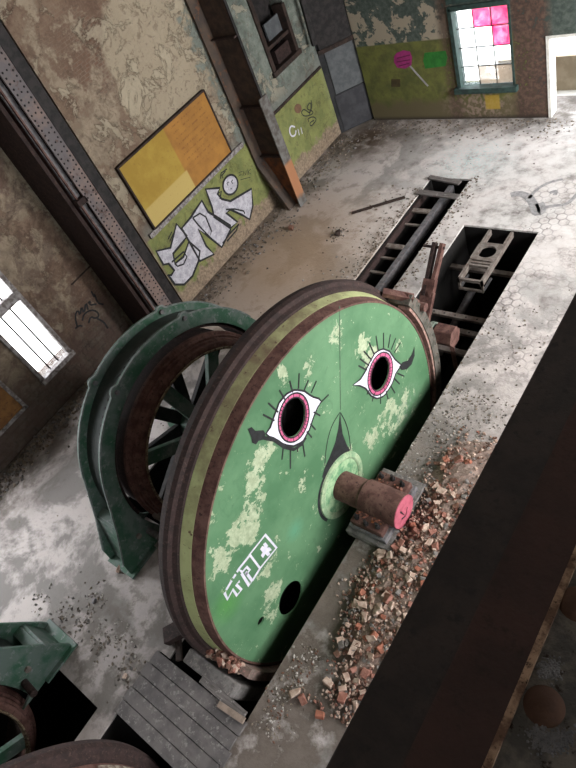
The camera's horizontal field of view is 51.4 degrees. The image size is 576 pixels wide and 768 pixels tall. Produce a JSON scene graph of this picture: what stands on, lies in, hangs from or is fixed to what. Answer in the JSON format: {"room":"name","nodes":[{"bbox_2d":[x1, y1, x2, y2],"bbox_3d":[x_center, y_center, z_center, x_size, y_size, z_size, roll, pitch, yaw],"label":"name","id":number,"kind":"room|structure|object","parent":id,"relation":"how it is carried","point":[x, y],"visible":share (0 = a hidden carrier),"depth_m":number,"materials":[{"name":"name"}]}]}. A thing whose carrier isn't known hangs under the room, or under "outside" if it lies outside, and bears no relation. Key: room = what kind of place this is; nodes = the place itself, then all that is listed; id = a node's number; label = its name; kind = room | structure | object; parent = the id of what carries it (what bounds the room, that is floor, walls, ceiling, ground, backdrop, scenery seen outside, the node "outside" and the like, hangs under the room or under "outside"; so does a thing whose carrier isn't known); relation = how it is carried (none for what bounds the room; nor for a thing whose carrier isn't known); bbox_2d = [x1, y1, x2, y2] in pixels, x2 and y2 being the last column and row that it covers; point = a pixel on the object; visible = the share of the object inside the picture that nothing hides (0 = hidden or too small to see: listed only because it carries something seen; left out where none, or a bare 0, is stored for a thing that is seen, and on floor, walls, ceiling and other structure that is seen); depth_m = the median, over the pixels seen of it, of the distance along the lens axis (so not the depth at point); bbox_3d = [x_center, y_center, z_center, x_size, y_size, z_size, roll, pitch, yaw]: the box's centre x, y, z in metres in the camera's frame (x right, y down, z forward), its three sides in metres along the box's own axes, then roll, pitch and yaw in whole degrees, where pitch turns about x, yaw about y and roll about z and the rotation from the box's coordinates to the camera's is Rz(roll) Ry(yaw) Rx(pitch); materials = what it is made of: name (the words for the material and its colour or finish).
{"room":"power station hall","nodes":[
{"label":"power station hall","id":0,"kind":"room"},
{"bbox_2d":[0,147,133,473],"bbox_3d":[-10.679,-0.729,10.951,0.500,13.200,16.000,18,61,36],"label":"wall","id":1,"kind":"structure","parent":0,"point":[37,256],"depth_m":15.77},
{"bbox_2d":[0,380,28,435],"bbox_3d":[-7.760,1.124,14.997,0.090,1.150,2.420,18,61,36],"label":"board","id":2,"kind":"object","parent":1,"relation":"attached to","point":[12,406],"visible":1,"depth_m":15.47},
{"bbox_2d":[0,271,75,384],"bbox_3d":[-7.323,-2.389,14.121,0.240,6.269,1.207,18,61,36],"label":"window","id":3,"kind":"structure","parent":1,"relation":"in","point":[10,299],"depth_m":15.44,"materials":[{"name":"metal"}]},
{"bbox_2d":[71,266,89,284],"bbox_3d":[-5.581,-2.946,16.156,0.003,0.058,0.796,18,61,36],"label":"groove","id":4,"kind":"object","parent":1,"relation":"attached to","point":[88,267],"visible":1,"depth_m":16.14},
{"bbox_2d":[75,291,107,328],"bbox_3d":[-5.491,-1.833,16.741,0.003,1.203,1.099,18,61,36],"label":"graffiti","id":5,"kind":"object","parent":1,"relation":"attached to","point":[94,295],"depth_m":16.58,"materials":[{"name":"black paint"}]},
{"bbox_2d":[0,0,340,301],"bbox_3d":[-2.803,-10.553,15.863,1.600,13.200,11.000,18,61,36],"label":"wall","id":6,"kind":"structure","parent":0,"point":[115,71],"depth_m":15.05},
{"bbox_2d":[114,89,232,229],"bbox_3d":[-2.955,-6.049,16.117,0.120,1.900,3.570,18,61,36],"label":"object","id":7,"kind":"object","parent":6,"relation":"attached to","point":[169,165],"visible":1,"depth_m":16.01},
{"bbox_2d":[148,142,243,238],"bbox_3d":[-2.533,-5.535,16.921,0.070,0.140,4.300,18,61,36],"label":"trim","id":8,"kind":"structure","parent":6,"relation":"attached to","point":[240,145],"depth_m":16.85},
{"bbox_2d":[156,169,253,285],"bbox_3d":[-2.316,-4.662,17.612,0.011,1.885,4.140,18,61,36],"label":"graffiti","id":9,"kind":"object","parent":6,"relation":"attached to","point":[217,225],"visible":1,"depth_m":17.52,"materials":[{"name":"white paint"}]},
{"bbox_2d":[246,0,301,77],"bbox_3d":[-0.635,-10.609,17.707,0.700,2.400,1.500,18,61,36],"label":"frame","id":10,"kind":"object","parent":6,"relation":"in","point":[276,34],"visible":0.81,"depth_m":17.91,"materials":[{"name":"wood"}]},
{"bbox_2d":[274,66,320,114],"bbox_3d":[0.127,-9.094,18.865,0.050,0.080,3.400,18,61,36],"label":"trim","id":11,"kind":"structure","parent":6,"relation":"attached to","point":[279,108],"depth_m":18.94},
{"bbox_2d":[294,104,301,112],"bbox_3d":[0.321,-8.860,19.245,0.003,0.305,0.352,18,61,36],"label":"painted mark","id":12,"kind":"object","parent":6,"relation":"attached to","point":[297,108],"visible":1,"depth_m":19.24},
{"bbox_2d":[301,101,315,125],"bbox_3d":[0.704,-8.857,19.741,0.003,0.703,0.658,18,61,36],"label":"scribble","id":13,"kind":"object","parent":6,"relation":"attached to","point":[310,110],"visible":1,"depth_m":19.71,"materials":[{"name":"black paint"}]},
{"bbox_2d":[306,0,373,132],"bbox_3d":[0.322,-13.176,16.535,1.374,13.000,0.160,-23,45,6],"label":"door","id":14,"kind":"structure","parent":6,"relation":"in","point":[336,50],"depth_m":19.55,"materials":[{"name":"metal"}]},
{"bbox_2d":[306,0,351,50],"bbox_3d":[1.193,-11.657,18.285,1.306,2.350,0.120,-23,45,6],"label":"panel","id":15,"kind":"object","parent":14,"relation":"attached to","point":[329,18],"depth_m":18.64,"materials":[{"name":"metal"}]},
{"bbox_2d":[0,9,575,767],"bbox_3d":[7.443,-2.126,14.930,23.400,3.400,41.000,18,61,36],"label":"floor","id":16,"kind":"structure","parent":0,"point":[49,547],"depth_m":14.25,"materials":[{"name":"concrete"}]},
{"bbox_2d":[0,619,77,709],"bbox_3d":[-6.865,6.496,9.320,1.327,3.468,6.960,18,61,36],"label":"frame","id":17,"kind":"object","parent":16,"relation":"on","point":[32,654],"visible":1,"depth_m":11.32,"materials":[{"name":"green metal"}]},
{"bbox_2d":[0,685,36,764],"bbox_3d":[-6.690,7.212,10.426,1.400,4.480,4.480,18,61,36],"label":"drum","id":18,"kind":"object","parent":17,"relation":"attached to","point":[20,740],"visible":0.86,"depth_m":11.33,"materials":[{"name":"metal"}]},
{"bbox_2d":[0,373,94,500],"bbox_3d":[-5.568,0.525,16.391,1.478,0.104,7.680,18,61,36],"label":"debris","id":19,"kind":"object","parent":16,"relation":"on","point":[25,453],"visible":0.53,"depth_m":16.01,"materials":[{"name":"grey concrete"}]},
{"bbox_2d":[0,739,159,767],"bbox_3d":[-4.767,8.594,8.264,3.600,7.600,7.600,18,61,36],"label":"wheel","id":20,"kind":"object","parent":16,"relation":"on","point":[90,753],"visible":1,"depth_m":8.69,"materials":[{"name":"metal"}]},
{"bbox_2d":[0,22,180,323],"bbox_3d":[-6.016,-5.978,13.212,1.620,13.000,0.999,18,61,36],"label":"column","id":21,"kind":"structure","parent":16,"relation":"on","point":[34,135],"depth_m":14.12,"materials":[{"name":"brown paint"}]},
{"bbox_2d":[115,700,196,767],"bbox_3d":[-2.104,5.977,9.903,2.299,0.050,0.226,18,61,36],"label":"plank","id":22,"kind":"object","parent":16,"relation":"on","point":[161,745],"visible":1,"depth_m":10.01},
{"bbox_2d":[77,301,255,578],"bbox_3d":[-2.125,0.395,12.326,1.324,3.598,6.542,18,61,36],"label":"housing","id":23,"kind":"object","parent":16,"relation":"on","point":[128,539],"visible":0.95,"depth_m":11.53,"materials":[{"name":"green metal"}]},
{"bbox_2d":[116,328,241,514],"bbox_3d":[-1.922,0.868,12.936,1.316,4.211,4.211,18,61,36],"label":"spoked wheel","id":24,"kind":"object","parent":23,"relation":"attached to","point":[162,378],"visible":0.38,"depth_m":11.51,"materials":[{"name":"metal"}]},
{"bbox_2d":[123,686,219,767],"bbox_3d":[-2.005,5.791,10.021,2.278,0.050,0.226,18,61,36],"label":"plank","id":25,"kind":"object","parent":16,"relation":"on","point":[174,735],"visible":1,"depth_m":9.98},
{"bbox_2d":[163,622,182,645],"bbox_3d":[-2.084,4.560,10.990,0.423,0.237,0.300,-24,45,5],"label":"box","id":26,"kind":"object","parent":16,"relation":"on","point":[171,634],"visible":0.64,"depth_m":10.91,"materials":[{"name":"metal"}]},
{"bbox_2d":[175,639,182,661],"bbox_3d":[-2.004,4.710,10.945,0.100,0.080,0.686,-22,45,7],"label":"scrap timber","id":27,"kind":"object","parent":16,"relation":"on","point":[178,644],"visible":0.64,"depth_m":10.79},
{"bbox_2d":[132,675,231,767],"bbox_3d":[-1.839,5.626,10.086,2.312,0.050,0.226,18,61,36],"label":"plank","id":28,"kind":"object","parent":16,"relation":"on","point":[195,732],"visible":1,"depth_m":9.99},
{"bbox_2d":[140,661,237,750],"bbox_3d":[-1.741,5.440,10.205,2.287,0.050,0.226,18,61,36],"label":"plank","id":29,"kind":"object","parent":16,"relation":"on","point":[227,738],"visible":1,"depth_m":10.11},
{"bbox_2d":[31,221,348,703],"bbox_3d":[-1.972,0.285,14.903,3.476,0.044,13.701,5,54,29],"label":"crumbs","id":30,"kind":"object","parent":16,"relation":"on","point":[103,580],"visible":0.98,"depth_m":11.92,"materials":[{"name":"grey concrete"}]},
{"bbox_2d":[149,651,246,736],"bbox_3d":[-1.592,5.270,10.284,2.276,0.050,0.226,18,61,36],"label":"plank","id":31,"kind":"object","parent":16,"relation":"on","point":[180,678],"visible":1,"depth_m":10.26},
{"bbox_2d":[216,701,245,723],"bbox_3d":[-0.931,5.367,9.784,0.552,0.050,0.100,14,58,34],"label":"plank","id":32,"kind":"object","parent":31,"relation":"on","point":[220,705],"visible":1,"depth_m":9.76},
{"bbox_2d":[183,648,267,700],"bbox_3d":[-1.087,5.262,10.844,1.200,1.225,0.533,18,61,36],"label":"concrete curb","id":33,"kind":"object","parent":16,"relation":"on","point":[236,686],"visible":0.62,"depth_m":10.43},
{"bbox_2d":[199,675,247,716],"bbox_3d":[-1.095,5.237,10.022,1.051,0.050,0.140,21,62,37],"label":"plank","id":34,"kind":"object","parent":33,"relation":"on","point":[205,681],"visible":1,"depth_m":10.02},
{"bbox_2d":[206,648,244,673],"bbox_3d":[-1.103,4.710,10.273,0.706,0.648,0.356,18,61,36],"label":"rubble","id":35,"kind":"object","parent":33,"relation":"on","point":[226,661],"visible":0.85,"depth_m":10.10,"materials":[{"name":"brick"}]},
{"bbox_2d":[185,0,306,210],"bbox_3d":[-2.089,-9.912,14.804,0.970,13.000,0.720,18,61,36],"label":"column","id":36,"kind":"structure","parent":16,"relation":"on","point":[252,110],"depth_m":16.86,"materials":[{"name":"metal"}]},
{"bbox_2d":[195,135,365,304],"bbox_3d":[0.123,-5.429,18.957,1.703,0.056,8.624,18,61,36],"label":"debris","id":37,"kind":"object","parent":16,"relation":"on","point":[339,138],"visible":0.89,"depth_m":18.99,"materials":[{"name":"grey concrete"}]},
{"bbox_2d":[248,644,322,746],"bbox_3d":[0.031,4.994,9.758,0.826,0.028,1.546,15,59,35],"label":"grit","id":38,"kind":"object","parent":16,"relation":"on","point":[301,685],"visible":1,"depth_m":9.78,"materials":[{"name":"gravel"}]},
{"bbox_2d":[1,134,575,764],"bbox_3d":[1.107,-0.966,14.536,9.959,0.024,17.836,18,61,36],"label":"chips","id":39,"kind":"object","parent":16,"relation":"on","point":[417,134],"visible":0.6,"depth_m":13.72,"materials":[{"name":"grey concrete"}]},
{"bbox_2d":[288,687,300,698],"bbox_3d":[0.106,4.996,9.648,0.237,0.152,0.134,-23,45,6],"label":"chunk","id":40,"kind":"object","parent":16,"relation":"on","point":[292,693],"visible":1,"depth_m":9.62,"materials":[{"name":"stone"}]},
{"bbox_2d":[158,279,431,664],"bbox_3d":[0.885,1.882,11.489,3.059,7.600,7.600,18,61,36],"label":"wheel","id":41,"kind":"object","parent":16,"relation":"on","point":[291,435],"visible":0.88,"depth_m":9.95,"materials":[{"name":"green paint"}]},
{"bbox_2d":[238,661,281,680],"bbox_3d":[-0.188,5.192,11.147,0.320,2.055,1.047,18,61,36],"label":"band","id":42,"kind":"object","parent":41,"relation":"attached to","point":[250,671],"visible":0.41,"depth_m":10.52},
{"bbox_2d":[382,288,440,411],"bbox_3d":[2.795,-0.680,12.879,0.651,3.846,0.830,18,61,36],"label":"band","id":43,"kind":"object","parent":41,"relation":"attached to","point":[406,302],"visible":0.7,"depth_m":12.30,"materials":[{"name":"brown metal"}]},
{"bbox_2d":[298,693,306,705],"bbox_3d":[0.234,5.040,9.569,0.113,0.124,0.175,-31,45,-2],"label":"chunk","id":44,"kind":"object","parent":16,"relation":"on","point":[301,697],"visible":1,"depth_m":9.53,"materials":[{"name":"red brick"}]},
{"bbox_2d":[315,710,324,719],"bbox_3d":[0.506,5.170,9.346,0.151,0.117,0.123,-4,50,23],"label":"chunk","id":45,"kind":"object","parent":16,"relation":"on","point":[319,714],"visible":1,"depth_m":9.31,"materials":[{"name":"orange brick"}]},
{"bbox_2d":[352,196,404,213],"bbox_3d":[2.645,-5.249,17.557,1.590,0.070,0.080,-12,47,16],"label":"stick","id":46,"kind":"object","parent":16,"relation":"on","point":[401,197],"visible":1,"depth_m":17.52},
{"bbox_2d":[346,468,426,550],"bbox_3d":[1.767,2.201,10.990,0.920,0.600,1.460,18,61,36],"label":"block","id":47,"kind":"object","parent":16,"relation":"on","point":[382,536],"visible":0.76,"depth_m":10.84,"materials":[{"name":"metal"}]},
{"bbox_2d":[356,477,401,524],"bbox_3d":[1.671,2.129,10.858,0.614,0.062,0.908,18,61,36],"label":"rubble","id":48,"kind":"object","parent":47,"relation":"on","point":[396,487],"visible":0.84,"depth_m":10.85,"materials":[{"name":"orange brick"}]},
{"bbox_2d":[302,176,478,289],"bbox_3d":[2.821,-4.060,16.444,3.672,0.038,5.791,18,61,36],"label":"debris","id":49,"kind":"object","parent":16,"relation":"on","point":[469,186],"visible":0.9,"depth_m":16.38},
{"bbox_2d":[357,189,427,281],"bbox_3d":[2.232,-3.131,16.216,0.080,0.200,6.800,18,61,36],"label":"rail","id":50,"kind":"object","parent":16,"relation":"attached to","point":[421,199],"visible":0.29,"depth_m":16.64,"materials":[{"name":"metal"}]},
{"bbox_2d":[307,426,497,726],"bbox_3d":[2.355,3.001,10.148,2.583,0.384,5.767,18,61,36],"label":"rubble","id":51,"kind":"object","parent":16,"relation":"on","point":[468,456],"visible":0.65,"depth_m":10.17,"materials":[{"name":"brick"}]},
{"bbox_2d":[322,676,332,688],"bbox_3d":[0.638,4.768,9.552,0.179,0.105,0.127,26,66,40],"label":"chunk","id":52,"kind":"object","parent":51,"relation":"on","point":[327,682],"visible":1,"depth_m":9.52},
{"bbox_2d":[338,640,344,648],"bbox_3d":[0.877,4.277,9.813,0.111,0.118,0.131,-14,46,14],"label":"chunk","id":53,"kind":"object","parent":51,"relation":"on","point":[341,645],"visible":1,"depth_m":9.78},
{"bbox_2d":[337,691,347,704],"bbox_3d":[0.848,4.886,9.316,0.147,0.102,0.188,0,51,26],"label":"chunk","id":54,"kind":"object","parent":51,"relation":"on","point":[342,696],"visible":1,"depth_m":9.29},
{"bbox_2d":[338,685,346,691],"bbox_3d":[0.852,4.789,9.395,0.147,0.083,0.097,-16,46,12],"label":"chunk","id":55,"kind":"object","parent":51,"relation":"on","point":[340,688],"visible":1,"depth_m":9.37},
{"bbox_2d":[342,672,350,681],"bbox_3d":[0.932,4.632,9.466,0.101,0.102,0.142,-27,45,1],"label":"chunk","id":56,"kind":"object","parent":51,"relation":"on","point":[346,676],"visible":1,"depth_m":9.44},
{"bbox_2d":[347,644,356,654],"bbox_3d":[1.037,4.311,9.657,0.129,0.109,0.178,16,60,36],"label":"chunk","id":57,"kind":"object","parent":51,"relation":"on","point":[352,647],"visible":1,"depth_m":9.62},
{"bbox_2d":[352,700,357,709],"bbox_3d":[1.043,4.931,9.182,0.094,0.091,0.138,-21,45,8],"label":"chunk","id":58,"kind":"object","parent":51,"relation":"on","point":[355,703],"visible":0.86,"depth_m":9.16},
{"bbox_2d":[357,588,365,595],"bbox_3d":[1.266,3.586,10.237,0.141,0.129,0.128,27,66,40],"label":"chunk","id":59,"kind":"object","parent":51,"relation":"on","point":[361,592],"visible":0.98,"depth_m":10.21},
{"bbox_2d":[357,601,367,608],"bbox_3d":[1.253,3.718,10.069,0.176,0.106,0.132,-5,49,22],"label":"chunk","id":60,"kind":"object","parent":51,"relation":"on","point":[362,604],"visible":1,"depth_m":10.04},
{"bbox_2d":[361,612,368,621],"bbox_3d":[1.269,3.855,9.908,0.110,0.118,0.184,-1,51,25],"label":"chunk","id":61,"kind":"object","parent":51,"relation":"on","point":[364,614],"visible":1,"depth_m":9.87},
{"bbox_2d":[360,667,369,679],"bbox_3d":[1.206,4.525,9.367,0.130,0.102,0.164,22,63,38],"label":"chunk","id":62,"kind":"object","parent":51,"relation":"on","point":[363,675],"visible":1,"depth_m":9.34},
{"bbox_2d":[365,635,376,642],"bbox_3d":[1.342,4.085,9.618,0.177,0.123,0.129,-18,46,11],"label":"chunk","id":63,"kind":"object","parent":51,"relation":"on","point":[369,638],"visible":1,"depth_m":9.58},
{"bbox_2d":[375,642,383,653],"bbox_3d":[1.475,4.178,9.446,0.148,0.152,0.165,-36,45,-7],"label":"chunk","id":64,"kind":"object","parent":51,"relation":"on","point":[379,647],"visible":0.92,"depth_m":9.41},
{"bbox_2d":[376,602,383,614],"bbox_3d":[1.504,3.686,9.849,0.133,0.144,0.200,-16,46,12],"label":"chunk","id":65,"kind":"object","parent":51,"relation":"on","point":[379,607],"visible":1,"depth_m":9.81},
{"bbox_2d":[377,549,386,556],"bbox_3d":[1.653,2.983,10.575,0.180,0.124,0.127,1,52,27],"label":"chunk","id":66,"kind":"object","parent":51,"relation":"on","point":[380,551],"visible":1,"depth_m":10.55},
{"bbox_2d":[382,593,393,604],"bbox_3d":[1.640,3.532,9.875,0.156,0.120,0.185,24,65,39],"label":"chunk","id":67,"kind":"object","parent":51,"relation":"on","point":[388,597],"visible":1,"depth_m":9.84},
{"bbox_2d":[386,551,392,558],"bbox_3d":[1.778,2.990,10.436,0.125,0.097,0.145,-5,49,22],"label":"chunk","id":68,"kind":"object","parent":51,"relation":"on","point":[389,555],"visible":1,"depth_m":10.41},
{"bbox_2d":[390,543,398,551],"bbox_3d":[1.878,2.857,10.477,0.138,0.099,0.178,-43,47,-14],"label":"chunk","id":69,"kind":"object","parent":51,"relation":"on","point":[393,546],"visible":0.88,"depth_m":10.45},
{"bbox_2d":[398,546,407,554],"bbox_3d":[1.998,2.880,10.352,0.150,0.114,0.105,23,64,38],"label":"chunk","id":70,"kind":"object","parent":51,"relation":"on","point":[402,549],"visible":1,"depth_m":10.32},
{"bbox_2d":[405,573,412,582],"bbox_3d":[1.995,3.231,9.948,0.112,0.100,0.151,-33,45,-4],"label":"chunk","id":71,"kind":"object","parent":51,"relation":"on","point":[408,578],"visible":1,"depth_m":9.90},
{"bbox_2d":[412,527,420,535],"bbox_3d":[2.248,2.585,10.481,0.147,0.093,0.126,21,63,38],"label":"chunk","id":72,"kind":"object","parent":51,"relation":"on","point":[415,530],"visible":1,"depth_m":10.45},
{"bbox_2d":[421,523,428,532],"bbox_3d":[2.387,2.504,10.431,0.130,0.130,0.180,2,52,27],"label":"chunk","id":73,"kind":"object","parent":51,"relation":"on","point":[424,527],"visible":1,"depth_m":10.40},
{"bbox_2d":[424,538,432,546],"bbox_3d":[2.397,2.700,10.200,0.114,0.083,0.154,17,60,36],"label":"chunk","id":74,"kind":"object","parent":51,"relation":"on","point":[429,541],"visible":1,"depth_m":10.17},
{"bbox_2d":[428,528,436,535],"bbox_3d":[2.493,2.542,10.307,0.149,0.080,0.119,-19,45,10],"label":"chunk","id":75,"kind":"object","parent":51,"relation":"on","point":[431,531],"visible":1,"depth_m":10.28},
{"bbox_2d":[428,504,436,512],"bbox_3d":[2.579,2.221,10.639,0.176,0.099,0.098,-40,46,-11],"label":"chunk","id":76,"kind":"object","parent":51,"relation":"on","point":[434,506],"visible":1,"depth_m":10.62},
{"bbox_2d":[431,542,438,550],"bbox_3d":[2.480,2.751,10.104,0.150,0.111,0.131,-18,46,11],"label":"chunk","id":77,"kind":"object","parent":51,"relation":"on","point":[434,545],"visible":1,"depth_m":10.07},
{"bbox_2d":[436,486,446,495],"bbox_3d":[2.777,1.942,10.829,0.192,0.122,0.131,23,64,39],"label":"chunk","id":78,"kind":"object","parent":51,"relation":"on","point":[441,491],"visible":1,"depth_m":10.79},
{"bbox_2d":[454,455,462,462],"bbox_3d":[3.194,1.407,11.215,0.182,0.135,0.147,-13,47,15],"label":"chunk","id":79,"kind":"object","parent":51,"relation":"on","point":[459,458],"visible":1,"depth_m":11.17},
{"bbox_2d":[375,185,454,291],"bbox_3d":[2.822,-3.017,15.928,0.160,0.300,7.050,18,61,36],"label":"beam","id":80,"kind":"structure","parent":16,"relation":"on","point":[438,208],"depth_m":16.28,"materials":[{"name":"grey metal"}]},
{"bbox_2d":[370,270,385,274],"bbox_3d":[2.429,-2.978,16.020,0.530,0.050,0.070,18,61,36],"label":"crossbar","id":81,"kind":"object","parent":80,"relation":"attached to","point":[371,271],"visible":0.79,"depth_m":16.02,"materials":[{"name":"metal"}]},
{"bbox_2d":[380,256,395,260],"bbox_3d":[2.748,-3.410,16.249,0.530,0.050,0.070,18,61,36],"label":"crossbar","id":82,"kind":"object","parent":80,"relation":"attached to","point":[381,257],"visible":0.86,"depth_m":16.25,"materials":[{"name":"metal"}]},
{"bbox_2d":[385,243,404,249],"bbox_3d":[2.919,-3.750,16.326,0.530,0.050,0.160,18,61,36],"label":"crossbar","id":83,"kind":"object","parent":80,"relation":"attached to","point":[389,245],"visible":1,"depth_m":16.30,"materials":[{"name":"metal"}]},
{"bbox_2d":[405,223,419,226],"bbox_3d":[3.527,-4.465,16.808,0.530,0.050,0.070,18,61,36],"label":"crossbar","id":84,"kind":"object","parent":80,"relation":"attached to","point":[406,224],"visible":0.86,"depth_m":16.82,"materials":[{"name":"metal"}]},
{"bbox_2d":[411,208,430,213],"bbox_3d":[3.766,-4.897,16.934,0.530,0.050,0.160,18,61,36],"label":"crossbar","id":85,"kind":"object","parent":80,"relation":"attached to","point":[415,210],"visible":1,"depth_m":16.90,"materials":[{"name":"metal"}]},
{"bbox_2d":[341,441,494,709],"bbox_3d":[2.736,3.040,9.947,2.900,0.398,5.600,18,61,36],"label":"rubble dust","id":86,"kind":"object","parent":16,"relation":"on","point":[463,469],"visible":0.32,"depth_m":10.23,"materials":[{"name":"brick"}]},
{"bbox_2d":[416,189,459,199],"bbox_3d":[4.215,-5.343,16.864,1.286,0.050,0.200,23,64,38],"label":"plank","id":87,"kind":"object","parent":16,"relation":"on","point":[445,195],"visible":1,"depth_m":16.81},
{"bbox_2d":[427,175,461,184],"bbox_3d":[4.488,-5.864,17.195,0.160,0.050,1.084,-45,47,-16],"label":"plank","id":88,"kind":"object","parent":16,"relation":"on","point":[431,177],"visible":1,"depth_m":17.14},
{"bbox_2d":[431,321,459,372],"bbox_3d":[3.237,-0.802,13.977,1.640,1.843,0.500,18,61,36],"label":"shaft","id":89,"kind":"object","parent":16,"relation":"in","point":[445,334],"visible":0.38,"depth_m":13.03,"materials":[{"name":"metal"}]},
{"bbox_2d":[437,344,466,356],"bbox_3d":[3.552,-0.855,14.108,1.940,0.080,0.140,18,61,36],"label":"crossbar","id":90,"kind":"object","parent":16,"relation":"on","point":[441,348],"visible":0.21,"depth_m":13.90,"materials":[{"name":"metal"}]},
{"bbox_2d":[419,242,445,319],"bbox_3d":[3.202,-1.968,14.156,0.530,2.007,2.064,18,61,36],"label":"lever","id":91,"kind":"object","parent":90,"relation":"attached to","point":[427,293],"visible":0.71,"depth_m":13.91,"materials":[{"name":"metal"}]},
{"bbox_2d":[439,291,475,355],"bbox_3d":[4.341,-1.596,15.537,1.661,1.168,0.200,-42,46,-13],"label":"pipe","id":92,"kind":"object","parent":16,"relation":"on","point":[469,295],"visible":0.36,"depth_m":15.38,"materials":[{"name":"grey metal"}]},
{"bbox_2d":[431,309,485,324],"bbox_3d":[4.124,-1.631,14.518,1.940,0.083,0.140,18,61,36],"label":"crossbar","id":93,"kind":"object","parent":16,"relation":"on","point":[436,312],"visible":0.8,"depth_m":14.47,"materials":[{"name":"metal"}]},
{"bbox_2d":[360,117,573,154],"bbox_3d":[5.375,-7.634,18.380,7.455,0.041,1.856,18,61,36],"label":"debris","id":94,"kind":"object","parent":16,"relation":"on","point":[420,122],"visible":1,"depth_m":18.56,"materials":[{"name":"grey concrete"}]},
{"bbox_2d":[459,328,478,337],"bbox_3d":[3.881,-1.303,14.344,1.940,0.083,0.140,18,61,36],"label":"crossbar","id":95,"kind":"object","parent":16,"relation":"on","point":[467,333],"visible":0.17,"depth_m":14.03,"materials":[{"name":"metal"}]},
{"bbox_2d":[396,299,557,484],"bbox_3d":[4.273,0.169,11.989,2.236,0.028,5.097,18,61,36],"label":"rubble","id":96,"kind":"object","parent":16,"relation":"on","point":[447,386],"visible":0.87,"depth_m":11.94,"materials":[{"name":"grey concrete"}]},
{"bbox_2d":[450,263,514,277],"bbox_3d":[5.029,-2.854,15.168,1.940,0.080,0.140,18,61,36],"label":"crossbar","id":97,"kind":"object","parent":16,"relation":"on","point":[500,273],"visible":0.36,"depth_m":15.18,"materials":[{"name":"metal"}]},
{"bbox_2d":[457,229,513,292],"bbox_3d":[4.939,-3.084,14.905,0.650,0.380,1.880,18,61,36],"label":"frame","id":98,"kind":"object","parent":16,"relation":"in","point":[475,261],"visible":1,"depth_m":14.71,"materials":[{"name":"metal"}]},
{"bbox_2d":[498,51,575,90],"bbox_3d":[13.074,-7.723,14.057,16.550,1.020,0.250,18,61,36],"label":"wall","id":99,"kind":"structure","parent":16,"relation":"on","point":[565,61],"depth_m":17.70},
{"bbox_2d":[510,178,575,215],"bbox_3d":[6.638,-4.867,15.331,1.380,0.003,1.443,-25,45,3],"label":"graffiti","id":100,"kind":"object","parent":16,"relation":"on","point":[536,208],"visible":1,"depth_m":15.27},
{"bbox_2d":[326,293,575,767],"bbox_3d":[2.723,-0.673,4.813,0.447,0.980,25.750,18,61,36],"label":"girder","id":101,"kind":"object","parent":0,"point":[382,731],"visible":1,"depth_m":3.40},
{"bbox_2d":[344,0,575,119],"bbox_3d":[8.038,-11.117,11.105,18.450,13.200,0.450,18,61,36],"label":"wall","id":102,"kind":"structure","parent":0,"point":[381,29],"depth_m":17.98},
{"bbox_2d":[391,79,399,86],"bbox_3d":[3.493,-9.761,19.404,0.393,0.267,0.003,18,61,36],"label":"painted patch","id":103,"kind":"object","parent":102,"relation":"attached to","point":[394,82],"depth_m":19.41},
{"bbox_2d":[394,50,428,86],"bbox_3d":[3.831,-9.861,18.740,1.054,1.176,0.007,18,61,36],"label":"painted sign","id":104,"kind":"object","parent":102,"relation":"attached to","point":[402,59],"visible":1,"depth_m":18.67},
{"bbox_2d":[423,51,446,68],"bbox_3d":[4.444,-9.776,18.050,0.812,0.488,0.003,18,61,36],"label":"paint patch","id":105,"kind":"object","parent":102,"relation":"attached to","point":[439,58],"visible":1,"depth_m":18.04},
{"bbox_2d":[445,0,477,4],"bbox_3d":[4.839,-10.992,15.527,1.770,1.790,0.360,18,61,36],"label":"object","id":106,"kind":"structure","parent":102,"relation":"in","point":[447,2],"depth_m":16.39,"materials":[{"name":"teal paint"}]},
{"bbox_2d":[446,0,518,94],"bbox_3d":[5.560,-9.584,17.050,1.930,2.460,0.460,18,61,36],"label":"window","id":107,"kind":"structure","parent":102,"relation":"in","point":[494,78],"depth_m":17.11,"materials":[{"name":"glass"}]},
{"bbox_2d":[401,402,575,767],"bbox_3d":[2.764,-1.296,3.582,0.462,0.700,25.750,18,61,36],"label":"girder","id":108,"kind":"object","parent":102,"relation":"attached to","point":[459,728],"visible":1,"depth_m":2.13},
{"bbox_2d":[546,33,575,117],"bbox_3d":[8.190,-8.341,16.036,2.280,2.300,0.420,18,61,36],"label":"door frame","id":109,"kind":"structure","parent":102,"relation":"in","point":[550,40],"depth_m":16.55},
{"bbox_3d":[-2.340,-6.424,2.362,21.600,0.300,27.600,18,61,36],"label":"ceiling","id":110,"kind":"structure","parent":0,"visible":0},
{"bbox_2d":[299,0,316,46],"bbox_3d":[-0.707,-13.725,15.246,0.475,9.805,0.140,-33,45,-5],"label":"pipe","id":111,"kind":"object","parent":110,"relation":"attached to","point":[303,4],"visible":1,"depth_m":18.16,"materials":[{"name":"metal"}]},
{"bbox_3d":[-7.473,7.853,1.768,21.600,13.200,0.400,18,61,36],"label":"wall","id":112,"kind":"structure","parent":0,"visible":0},
{"bbox_2d":[482,546,575,767],"bbox_3d":[-1.794,3.470,-0.899,0.381,0.072,10.200,18,61,36],"label":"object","id":113,"kind":"object","parent":112,"relation":"attached to","point":[533,701],"visible":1,"depth_m":0.76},
{"bbox_2d":[517,656,575,757],"bbox_3d":[0.324,0.407,0.760,0.078,0.004,0.115,-13,47,15],"label":"crumbs","id":114,"kind":"object","parent":113,"relation":"on","point":[551,669],"visible":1,"depth_m":0.74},
{"label":"outside","id":115,"kind":"structure","parent":0,"visible":0},
{"bbox_2d":[0,281,60,371],"bbox_3d":[-11.108,-2.867,22.807,14.500,0.300,34.000,18,61,36],"label":"sky","id":116,"kind":"structure","parent":115,"point":[23,314],"depth_m":20.45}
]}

